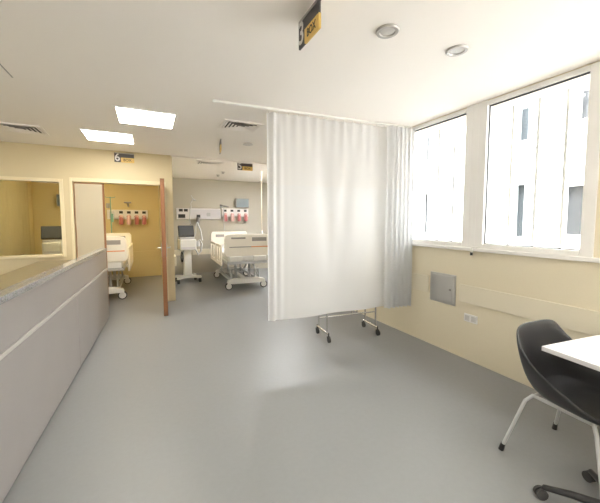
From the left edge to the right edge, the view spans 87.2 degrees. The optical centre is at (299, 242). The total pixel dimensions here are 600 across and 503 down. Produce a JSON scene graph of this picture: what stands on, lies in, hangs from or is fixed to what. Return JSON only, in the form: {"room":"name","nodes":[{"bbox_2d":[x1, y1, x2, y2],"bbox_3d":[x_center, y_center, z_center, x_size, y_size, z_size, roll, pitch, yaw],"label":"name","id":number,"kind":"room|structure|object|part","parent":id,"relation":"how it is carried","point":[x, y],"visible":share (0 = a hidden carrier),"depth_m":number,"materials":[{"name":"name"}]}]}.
{"room":"hospital room","nodes":[
{"label":"hospital room","id":0,"kind":"room"},
{"bbox_2d":[0,180,31,255],"bbox_3d":[-5.488,-0.343,5.973,0.052,2.200,2.142,-2,4,-26],"label":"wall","id":1,"kind":"structure","parent":0,"point":[15,238],"depth_m":6.17,"materials":[{"name":"yellow paint"}]},
{"bbox_2d":[27,181,34,254],"bbox_3d":[-5.595,-0.267,5.970,0.100,2.650,2.980,-2,4,-26],"label":"wall","id":2,"kind":"structure","parent":0,"point":[28,183],"depth_m":7.20,"materials":[{"name":"paint"}]},
{"bbox_2d":[0,141,175,300],"bbox_3d":[-4.418,-0.187,4.819,4.620,2.650,0.120,-2,4,-26],"label":"wall","id":3,"kind":"structure","parent":0,"point":[16,159],"depth_m":5.08,"materials":[{"name":"beige paint"}]},
{"bbox_2d":[0,176,66,258],"bbox_3d":[-4.702,-0.371,4.659,2.020,1.240,0.160,-2,4,-26],"label":"window","id":4,"kind":"structure","parent":3,"relation":"in","point":[5,178],"depth_m":4.96,"materials":[{"name":"beige paint"}]},
{"bbox_2d":[73,182,108,296],"bbox_3d":[-3.480,0.053,5.270,0.418,2.085,0.051,-2,4,-26],"label":"door","id":5,"kind":"structure","parent":3,"relation":"in","point":[89,198],"depth_m":5.21,"materials":[{"name":"beige laminate"}]},
{"bbox_2d":[69,177,168,300],"bbox_3d":[-3.082,0.008,5.477,1.425,2.170,0.142,-2,4,-26],"label":"trim","id":6,"kind":"structure","parent":3,"relation":"attached to","point":[71,180],"depth_m":5.20,"materials":[{"name":"beige paint"}]},
{"bbox_2d":[114,152,133,162],"bbox_3d":[-2.983,-1.446,5.348,0.295,0.157,0.020,-2,4,-26],"label":"sign","id":7,"kind":"object","parent":3,"relation":"attached to","point":[118,157],"visible":1,"depth_m":5.34,"materials":[{"name":"grey"}]},
{"bbox_2d":[157,178,170,315],"bbox_3d":[-2.262,0.048,5.237,0.196,2.100,0.970,-2,4,-23],"label":"door","id":8,"kind":"structure","parent":3,"relation":"in","point":[163,247],"depth_m":4.79,"materials":[{"name":"brown laminate"}]},
{"bbox_2d":[170,155,266,164],"bbox_3d":[-1.170,-1.613,6.276,2.620,0.028,0.100,-2,4,-26],"label":"trim","id":9,"kind":"structure","parent":3,"relation":"attached to","point":[170,155],"depth_m":6.04,"materials":[{"name":"white paint"}]},
{"bbox_2d":[31,178,267,276],"bbox_3d":[-4.438,-0.429,8.287,7.600,2.650,0.200,-2,4,-26],"label":"wall","id":10,"kind":"structure","parent":0,"point":[210,194],"depth_m":8.60,"materials":[{"name":"beige paint"}]},
{"bbox_2d":[56,194,59,205],"bbox_3d":[-5.552,-1.012,7.516,0.400,0.280,0.145,-2,4,-26],"label":"wall monitor","id":11,"kind":"object","parent":10,"relation":"attached to","point":[57,195],"visible":0.23,"depth_m":7.38,"materials":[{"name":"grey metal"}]},
{"bbox_2d":[107,210,147,224],"bbox_3d":[-4.411,-0.660,8.076,0.920,0.380,0.173,-2,4,-26],"label":"rail","id":12,"kind":"object","parent":10,"relation":"attached to","point":[118,214],"visible":0.99,"depth_m":8.08,"materials":[{"name":"white"}]},
{"bbox_2d":[119,217,123,224],"bbox_3d":[-4.534,-0.573,7.985,0.104,0.220,0.102,-2,4,-26],"label":"jar","id":13,"kind":"object","parent":12,"relation":"on","point":[121,222],"depth_m":7.95,"materials":[{"name":"red plastic"}]},
{"bbox_2d":[127,217,130,224],"bbox_3d":[-4.376,-0.579,8.061,0.104,0.220,0.102,-2,4,-26],"label":"jar","id":14,"kind":"object","parent":12,"relation":"on","point":[128,218],"depth_m":8.02,"materials":[{"name":"pink plastic"}]},
{"bbox_2d":[135,217,138,224],"bbox_3d":[-4.218,-0.584,8.137,0.104,0.220,0.102,-2,4,-26],"label":"jar","id":15,"kind":"object","parent":12,"relation":"on","point":[136,218],"depth_m":8.11,"materials":[{"name":"red plastic"}]},
{"bbox_2d":[142,217,146,224],"bbox_3d":[-4.061,-0.589,8.213,0.104,0.220,0.102,-2,4,-26],"label":"jar","id":16,"kind":"object","parent":12,"relation":"on","point":[144,222],"depth_m":8.17,"materials":[{"name":"red plastic"}]},
{"bbox_2d":[133,250,160,257],"bbox_3d":[-4.980,0.321,7.956,2.690,0.160,0.018,-2,4,-26],"label":"trim","id":17,"kind":"structure","parent":10,"relation":"attached to","point":[135,253],"depth_m":8.38,"materials":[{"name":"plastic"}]},
{"bbox_2d":[174,249,210,255],"bbox_3d":[-2.318,0.231,9.234,3.000,0.160,0.018,-2,4,-26],"label":"trim","id":18,"kind":"structure","parent":10,"relation":"attached to","point":[204,251],"depth_m":8.93,"materials":[{"name":"beige plastic"}]},
{"bbox_2d":[176,195,220,224],"bbox_3d":[-2.829,-0.914,8.832,1.200,0.827,0.155,-2,4,-26],"label":"panel","id":19,"kind":"object","parent":10,"relation":"attached to","point":[181,213],"visible":0.94,"depth_m":8.81,"materials":[{"name":"white plastic"}]},
{"bbox_3d":[-2.673,-0.825,8.930,0.800,0.250,0.008,-2,4,-26],"label":"plate","id":20,"kind":"part","parent":19,"relation":"part of","materials":[{"name":"white plastic"}]},
{"bbox_2d":[221,208,247,220],"bbox_3d":[-1.897,-0.824,9.277,0.800,0.380,0.173,-2,4,-26],"label":"rail","id":21,"kind":"object","parent":10,"relation":"attached to","point":[225,212],"visible":1,"depth_m":9.25,"materials":[{"name":"white"}]},
{"bbox_2d":[235,198,248,207],"bbox_3d":[-1.723,-1.180,9.352,0.400,0.280,0.145,-2,4,-26],"label":"wall monitor","id":22,"kind":"object","parent":10,"relation":"attached to","point":[239,202],"visible":1,"depth_m":9.28,"materials":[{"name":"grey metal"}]},
{"bbox_2d":[159,186,162,278],"bbox_3d":[-3.068,-0.352,7.184,0.130,2.650,2.980,-2,4,-26],"label":"wall","id":23,"kind":"structure","parent":0,"point":[159,186],"depth_m":8.14,"materials":[{"name":"paint"}]},
{"bbox_2d":[0,0,599,182],"bbox_3d":[-1.984,-1.486,3.333,7.800,0.150,11.100,-2,4,-26],"label":"ceiling","id":24,"kind":"structure","parent":0,"point":[69,63],"depth_m":2.39,"materials":[{"name":"white paint"}]},
{"bbox_2d":[0,64,12,77],"bbox_3d":[-2.498,-1.327,2.173,0.620,0.007,0.620,-2,4,-26],"label":"ceiling hatch","id":25,"kind":"object","parent":24,"relation":"attached to","point":[3,72],"visible":1,"depth_m":2.49,"materials":[{"name":"grey"}]},
{"bbox_3d":[-2.498,-1.326,2.173,0.600,0.004,0.600,-2,4,-26],"label":"panel","id":26,"kind":"part","parent":25,"relation":"part of","materials":[{"name":"white paint"}]},
{"bbox_2d":[0,122,49,135],"bbox_3d":[-3.550,-1.450,3.998,0.510,0.017,0.450,-2,4,-26],"label":"ceiling vent","id":27,"kind":"object","parent":24,"relation":"in","point":[7,127],"visible":1,"depth_m":4.00,"materials":[{"name":"white metal"}]},
{"bbox_2d":[79,128,133,143],"bbox_3d":[-2.661,-1.480,4.398,0.600,0.013,0.600,-2,4,-26],"label":"recessed light","id":28,"kind":"object","parent":24,"relation":"in","point":[94,135],"visible":1,"depth_m":4.36,"materials":[{"name":"white plastic"}]},
{"bbox_2d":[114,105,176,128],"bbox_3d":[-1.756,-1.424,3.603,0.600,0.013,0.600,-2,4,-26],"label":"recessed light","id":29,"kind":"object","parent":24,"relation":"in","point":[126,115],"visible":1,"depth_m":3.56,"materials":[{"name":"white plastic"}]},
{"bbox_2d":[194,160,223,165],"bbox_3d":[-1.865,-1.620,6.429,0.540,0.017,0.420,-2,4,-26],"label":"ceiling vent","id":30,"kind":"object","parent":24,"relation":"in","point":[208,163],"visible":1,"depth_m":6.39,"materials":[{"name":"white metal"}]},
{"bbox_2d":[218,119,263,132],"bbox_3d":[-0.736,-1.443,3.905,0.480,0.017,0.400,-2,4,-26],"label":"ceiling vent","id":31,"kind":"object","parent":24,"relation":"in","point":[227,124],"visible":1,"depth_m":3.88,"materials":[{"name":"white metal"}]},
{"bbox_2d":[237,163,252,170],"bbox_3d":[-1.110,-1.545,6.365,0.311,0.157,0.020,-2,4,-26],"label":"hanging sign","id":32,"kind":"object","parent":24,"relation":"hanging from","point":[240,166],"visible":0.98,"depth_m":6.36,"materials":[{"name":"grey"}]},
{"bbox_2d":[261,171,262,233],"bbox_3d":[-0.915,-0.951,7.502,0.056,1.500,0.055,-2,4,-26],"label":"pull cord","id":33,"kind":"object","parent":24,"relation":"hanging from","point":[261,171],"visible":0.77,"depth_m":7.49,"materials":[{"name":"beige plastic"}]},
{"bbox_2d":[299,0,320,49],"bbox_3d":[0.051,-1.224,1.772,0.020,0.157,0.249,-2,4,-26],"label":"hanging sign","id":34,"kind":"object","parent":24,"relation":"hanging from","point":[310,23],"visible":1,"depth_m":1.75,"materials":[{"name":"grey"}]},
{"bbox_2d":[212,99,411,128],"bbox_3d":[0.276,-1.411,3.499,2.416,0.026,0.032,-2,4,-22],"label":"track","id":35,"kind":"object","parent":24,"relation":"attached to","point":[213,100],"visible":0.96,"depth_m":3.39,"materials":[{"name":"white plastic"}]},
{"bbox_2d":[267,110,387,320],"bbox_3d":[0.361,-0.283,3.618,1.525,2.239,0.057,-2,4,-21],"label":"curtain","id":36,"kind":"object","parent":35,"relation":"hanging from","point":[326,179],"visible":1,"depth_m":3.58,"materials":[{"name":"white fabric"}]},
{"bbox_2d":[384,125,414,308],"bbox_3d":[1.224,-0.310,3.892,0.409,2.225,0.119,-2,4,-22],"label":"curtain","id":37,"kind":"object","parent":35,"relation":"hanging from","point":[400,140],"visible":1,"depth_m":3.87,"materials":[{"name":"white fabric"}]},
{"bbox_2d":[376,23,399,38],"bbox_3d":[0.541,-1.309,1.950,0.144,0.013,0.144,-2,4,-26],"label":"recessed light","id":38,"kind":"object","parent":24,"relation":"in","point":[386,31],"visible":1,"depth_m":1.94,"materials":[{"name":"silver metal"}]},
{"bbox_2d":[446,44,468,56],"bbox_3d":[1.082,-1.324,2.171,0.144,0.013,0.144,-2,4,-26],"label":"recessed light","id":39,"kind":"object","parent":24,"relation":"in","point":[456,50],"visible":1,"depth_m":2.17,"materials":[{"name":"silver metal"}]},
{"bbox_2d":[2,268,599,502],"bbox_3d":[-1.984,1.292,3.528,7.800,0.120,11.100,-2,4,-26],"label":"floor","id":40,"kind":"structure","parent":0,"point":[212,399],"depth_m":2.36,"materials":[{"name":"grey plastic"}]},
{"bbox_2d":[0,260,70,289],"bbox_3d":[-2.874,0.821,3.315,0.760,0.850,3.950,-2,4,-26],"label":"desk","id":41,"kind":"object","parent":40,"relation":"on","point":[13,277],"visible":0.23,"depth_m":3.83,"materials":[{"name":"beige laminate"}]},
{"bbox_2d":[41,226,61,253],"bbox_3d":[-5.084,0.285,6.620,0.643,1.456,0.449,-2,5,-30],"label":"ventilator","id":42,"kind":"object","parent":40,"relation":"on","point":[52,234],"visible":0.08,"depth_m":6.44,"materials":[{"name":"white plastic"}]},
{"bbox_2d":[41,226,61,238],"bbox_3d":[-5.099,-0.212,6.478,0.360,0.268,0.108,-2,5,-30],"label":"monitor","id":43,"kind":"object","parent":42,"relation":"on","point":[47,232],"depth_m":6.45,"materials":[{"name":"grey plastic"}]},
{"bbox_2d":[0,248,108,502],"bbox_3d":[-1.588,0.822,1.644,0.086,1.080,6.600,-2,4,-23],"label":"counter","id":44,"kind":"object","parent":40,"relation":"on","point":[51,320],"depth_m":2.16,"materials":[{"name":"grey laminate"}]},
{"bbox_3d":[-1.698,0.940,1.959,0.033,0.701,2.437,-2,4,-23],"label":"panel","id":45,"kind":"part","parent":44,"relation":"part of","materials":[{"name":"grey laminate"}]},
{"bbox_2d":[0,248,106,304],"bbox_3d":[-1.588,0.304,1.608,0.085,0.040,6.600,-2,4,-23],"label":"countertop","id":46,"kind":"structure","parent":44,"relation":"on","point":[6,294],"depth_m":2.21,"materials":[{"name":"grey stone"}]},
{"bbox_3d":[-2.525,0.806,3.883,0.033,0.701,1.747,-2,4,-23],"label":"panel","id":47,"kind":"part","parent":44,"relation":"part of","materials":[{"name":"grey laminate"}]},
{"bbox_2d":[60,233,132,298],"bbox_3d":[-4.062,0.422,6.501,1.036,1.200,2.073,-2,4,-26],"label":"hospital bed","id":48,"kind":"object","parent":40,"relation":"on","point":[119,245],"visible":0.48,"depth_m":5.82,"materials":[{"name":"white plastic"}]},
{"bbox_3d":[-3.626,0.117,5.571,1.000,0.460,0.045,-2,4,-26],"label":"footboard","id":49,"kind":"part","parent":48,"relation":"part of","materials":[{"name":"white plastic"}]},
{"bbox_3d":[-4.502,-0.005,7.387,0.980,0.450,0.045,-2,4,-26],"label":"headboard","id":50,"kind":"part","parent":48,"relation":"part of","materials":[{"name":"white plastic"}]},
{"bbox_3d":[-4.050,0.848,6.505,0.660,0.050,1.500,-2,4,-26],"label":"frame","id":51,"kind":"part","parent":48,"relation":"part of","materials":[{"name":"grey metal"}]},
{"bbox_3d":[-3.488,0.299,6.404,0.078,0.460,0.640,-2,4,-26],"label":"rail","id":52,"kind":"part","parent":48,"relation":"part of","materials":[{"name":"white plastic"}]},
{"bbox_3d":[-3.852,0.246,7.159,0.078,0.460,0.760,-2,4,-26],"label":"rail","id":53,"kind":"part","parent":48,"relation":"part of","materials":[{"name":"white plastic"}]},
{"bbox_2d":[105,196,119,280],"bbox_3d":[-4.568,-0.091,7.661,0.496,2.063,0.514,-2,4,-26],"label":"stand","id":54,"kind":"object","parent":40,"relation":"on","point":[108,205],"visible":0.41,"depth_m":7.58,"materials":[{"name":"teal metal"}]},
{"bbox_2d":[175,222,202,283],"bbox_3d":[-2.700,0.214,7.634,0.643,1.456,0.449,-3,5,-34],"label":"ventilator","id":55,"kind":"object","parent":40,"relation":"on","point":[186,242],"visible":1,"depth_m":7.54,"materials":[{"name":"white plastic"}]},
{"bbox_2d":[178,225,193,236],"bbox_3d":[-2.708,-0.283,7.492,0.360,0.268,0.108,-3,5,-34],"label":"monitor","id":56,"kind":"object","parent":55,"relation":"on","point":[183,230],"depth_m":7.46,"materials":[{"name":"grey plastic"}]},
{"bbox_2d":[210,231,267,289],"bbox_3d":[-1.504,0.344,7.619,1.036,1.200,2.073,-2,4,-24],"label":"hospital bed","id":57,"kind":"object","parent":40,"relation":"on","point":[240,247],"visible":0.98,"depth_m":6.79,"materials":[{"name":"white plastic"}]},
{"bbox_3d":[-2.148,0.196,7.885,0.078,0.460,0.760,-2,4,-24],"label":"rail","id":58,"kind":"part","parent":57,"relation":"part of","materials":[{"name":"white plastic"}]},
{"bbox_3d":[-1.810,0.249,7.117,0.078,0.460,0.640,-2,4,-24],"label":"rail","id":59,"kind":"part","parent":57,"relation":"part of","materials":[{"name":"white plastic"}]},
{"bbox_3d":[-1.911,-0.085,8.519,0.980,0.450,0.045,-2,4,-24],"label":"headboard","id":60,"kind":"part","parent":57,"relation":"part of","materials":[{"name":"white plastic"}]},
{"bbox_3d":[-1.506,0.243,7.617,0.860,0.158,1.910,-2,4,-24],"label":"mattress","id":61,"kind":"part","parent":57,"relation":"part of","materials":[{"name":"white fabric"}]},
{"bbox_3d":[-1.492,0.770,7.622,0.660,0.050,1.500,-2,4,-24],"label":"frame","id":62,"kind":"part","parent":57,"relation":"part of","materials":[{"name":"grey metal"}]},
{"bbox_3d":[-1.099,0.040,6.674,1.000,0.460,0.045,-2,4,-24],"label":"footboard","id":63,"kind":"part","parent":57,"relation":"part of","materials":[{"name":"white plastic"}]},
{"bbox_2d":[316,307,379,342],"bbox_3d":[0.619,0.742,4.076,0.734,0.900,0.408,-2,4,-21],"label":"trolley","id":64,"kind":"object","parent":40,"relation":"on","point":[318,327],"visible":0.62,"depth_m":4.08,"materials":[{"name":"silver metal"}]},
{"bbox_3d":[0.331,0.709,3.846,0.022,0.800,0.022,-2,4,-21],"label":"post","id":65,"kind":"part","parent":64,"relation":"part of","materials":[{"name":"silver metal"}]},
{"bbox_2d":[498,319,599,490],"bbox_3d":[1.654,0.941,1.865,0.579,0.819,0.563,-2,4,-22],"label":"tub chair","id":66,"kind":"object","parent":40,"relation":"on","point":[572,388],"visible":0.9,"depth_m":1.99,"materials":[{"name":"black plastic"}]},
{"bbox_3d":[1.372,1.120,1.987,0.165,0.385,0.022,2,4,26],"label":"leg","id":67,"kind":"part","parent":66,"relation":"part of","materials":[{"name":"grey metal"}]},
{"bbox_3d":[1.784,1.108,2.150,0.021,0.385,0.165,1,4,21],"label":"leg","id":68,"kind":"part","parent":66,"relation":"part of","materials":[{"name":"grey metal"}]},
{"bbox_3d":[1.653,0.947,1.863,0.358,0.022,0.318,-2,4,-22],"label":"seat frame","id":69,"kind":"part","parent":66,"relation":"part of","materials":[{"name":"grey metal"}]},
{"bbox_3d":[1.524,1.146,1.606,0.021,0.385,0.165,1,4,21],"label":"leg","id":70,"kind":"part","parent":66,"relation":"part of","materials":[{"name":"grey metal"}]},
{"bbox_2d":[533,469,599,502],"bbox_3d":[1.530,0.801,1.427,0.663,1.152,0.665,-2,4,-26],"label":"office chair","id":71,"kind":"object","parent":40,"relation":"on","point":[589,475],"visible":0.97,"depth_m":1.65,"materials":[{"name":"black plastic"}]},
{"bbox_3d":[1.403,1.281,1.586,0.284,0.070,0.044,3,5,37],"label":"leg","id":72,"kind":"part","parent":71,"relation":"part of","materials":[{"name":"grey plastic"}]},
{"bbox_3d":[1.595,1.277,1.644,0.044,0.069,0.284,1,4,19],"label":"leg","id":73,"kind":"part","parent":71,"relation":"part of","materials":[{"name":"grey plastic"}]},
{"bbox_2d":[542,335,599,371],"bbox_3d":[2.064,1.003,1.495,0.940,0.740,1.165,-1,4,-20],"label":"work table","id":74,"kind":"object","parent":40,"relation":"on","point":[585,351],"visible":1,"depth_m":1.79,"materials":[{"name":"white laminate"}]},
{"bbox_2d":[354,60,599,388],"bbox_3d":[1.801,-0.093,3.477,0.220,2.650,7.900,-2,4,-26],"label":"wall","id":75,"kind":"structure","parent":0,"point":[491,344],"depth_m":3.14,"materials":[{"name":"beige paint"}]},
{"bbox_2d":[411,273,428,291],"bbox_3d":[1.484,0.484,3.904,0.016,0.200,0.270,-2,4,-26],"label":"trim","id":76,"kind":"structure","parent":75,"relation":"attached to","point":[419,281],"depth_m":3.88,"materials":[{"name":"beige paint"}]},
{"bbox_2d":[412,106,473,246],"bbox_3d":[1.524,-0.703,3.824,0.082,1.460,1.260,-2,4,-26],"label":"window","id":77,"kind":"structure","parent":75,"relation":"in","point":[469,112],"depth_m":3.30,"materials":[{"name":"white metal"}]},
{"bbox_2d":[430,271,455,305],"bbox_3d":[1.625,0.515,3.601,0.027,0.340,0.340,-2,4,-26],"label":"access panel","id":78,"kind":"object","parent":75,"relation":"attached to","point":[442,285],"visible":1,"depth_m":3.58,"materials":[{"name":"silver metal"}]},
{"bbox_2d":[464,313,477,324],"bbox_3d":[1.786,0.792,3.298,0.016,0.084,0.150,-2,4,-26],"label":"wall outlet","id":79,"kind":"object","parent":75,"relation":"attached to","point":[470,318],"visible":1,"depth_m":3.29,"materials":[{"name":"white plastic"}]},
{"bbox_2d":[467,100,487,247],"bbox_3d":[1.811,-0.667,3.231,0.080,1.470,0.220,-2,4,-26],"label":"trim","id":80,"kind":"structure","parent":75,"relation":"attached to","point":[476,106],"depth_m":3.21,"materials":[{"name":"white paint"}]},
{"bbox_2d":[412,243,599,262],"bbox_3d":[2.237,0.132,2.313,0.055,0.035,4.800,-2,4,-26],"label":"window sill","id":81,"kind":"structure","parent":75,"relation":"attached to","point":[540,255],"depth_m":2.83,"materials":[{"name":"white"}]},
{"bbox_2d":[459,284,599,335],"bbox_3d":[2.567,0.656,1.663,0.016,0.190,3.880,-2,4,-26],"label":"trim","id":82,"kind":"structure","parent":75,"relation":"attached to","point":[582,320],"depth_m":2.74,"materials":[{"name":"beige paint"}]},
{"bbox_2d":[474,61,599,257],"bbox_3d":[2.032,-0.630,2.772,0.082,1.460,0.960,-2,4,-26],"label":"window","id":83,"kind":"structure","parent":75,"relation":"in","point":[592,154],"depth_m":2.53,"materials":[{"name":"white metal"}]},
{"bbox_3d":[2.592,0.198,2.544,0.380,0.060,5.100,-2,4,-26],"label":"trim","id":84,"kind":"structure","parent":75,"relation":"attached to","visible":0},
{"bbox_2d":[435,129,441,239],"bbox_3d":[1.771,-0.807,4.161,0.044,1.720,0.195,-2,4,-26],"label":"facade fin","id":85,"kind":"object","parent":84,"relation":"on","point":[440,130],"visible":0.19,"depth_m":4.08,"materials":[{"name":"grey"}]},
{"bbox_2d":[450,124,457,240],"bbox_3d":[1.870,-0.793,3.954,0.044,1.720,0.195,-2,4,-26],"label":"facade fin","id":86,"kind":"object","parent":84,"relation":"on","point":[455,125],"visible":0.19,"depth_m":3.88,"materials":[{"name":"grey"}]},
{"bbox_2d":[506,106,516,244],"bbox_3d":[2.165,-0.750,3.343,0.044,1.720,0.195,-2,4,-26],"label":"facade fin","id":87,"kind":"object","parent":84,"relation":"on","point":[513,128],"visible":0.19,"depth_m":3.27,"materials":[{"name":"grey"}]},
{"bbox_2d":[531,97,542,245],"bbox_3d":[2.269,-0.735,3.127,0.044,1.720,0.195,-2,4,-26],"label":"facade fin","id":88,"kind":"object","parent":84,"relation":"on","point":[540,100],"visible":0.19,"depth_m":3.05,"materials":[{"name":"grey"}]},
{"bbox_2d":[558,88,571,247],"bbox_3d":[2.369,-0.721,2.920,0.044,1.720,0.195,-2,4,-26],"label":"facade fin","id":89,"kind":"object","parent":84,"relation":"on","point":[569,91],"visible":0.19,"depth_m":2.85,"materials":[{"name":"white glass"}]},
{"label":"outside","id":90,"kind":"structure","parent":0,"visible":0},
{"bbox_3d":[6.535,6.950,9.202,12.680,0.200,38.000,-2,4,-26],"label":"ground","id":91,"kind":"structure","parent":90,"visible":0},
{"bbox_2d":[413,90,588,248],"bbox_3d":[5.660,-1.677,9.289,0.460,17.000,24.000,-2,4,-26],"label":"facade","id":92,"kind":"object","parent":91,"relation":"on","point":[553,112],"visible":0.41,"depth_m":8.45,"materials":[{"name":"grey"}]},
{"bbox_3d":[4.704,-1.079,11.484,0.040,1.400,0.300,-2,4,-26],"label":"pane","id":93,"kind":"part","parent":92,"relation":"part of","materials":[{"name":"grey glass"}]},
{"bbox_3d":[4.704,-3.573,11.310,0.040,1.300,0.300,-2,4,-26],"label":"pane","id":94,"kind":"part","parent":92,"relation":"part of","materials":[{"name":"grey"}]},
{"bbox_3d":[6.096,-0.877,8.599,0.040,1.400,0.280,-2,4,-26],"label":"pane","id":95,"kind":"part","parent":92,"relation":"part of","materials":[{"name":"grey glass"}]},
{"bbox_3d":[6.101,-3.370,8.415,0.040,1.300,0.300,-2,4,-26],"label":"pane","id":96,"kind":"part","parent":92,"relation":"part of","materials":[{"name":"grey glass"}]},
{"bbox_3d":[6.625,-0.775,7.504,0.040,1.150,0.400,-2,4,-26],"label":"pane","id":97,"kind":"part","parent":92,"relation":"part of","materials":[{"name":"grey glass"}]},
{"bbox_3d":[6.671,-3.387,7.226,0.040,1.100,0.270,-2,4,-26],"label":"pane","id":98,"kind":"part","parent":92,"relation":"part of","materials":[{"name":"grey glass"}]}
]}

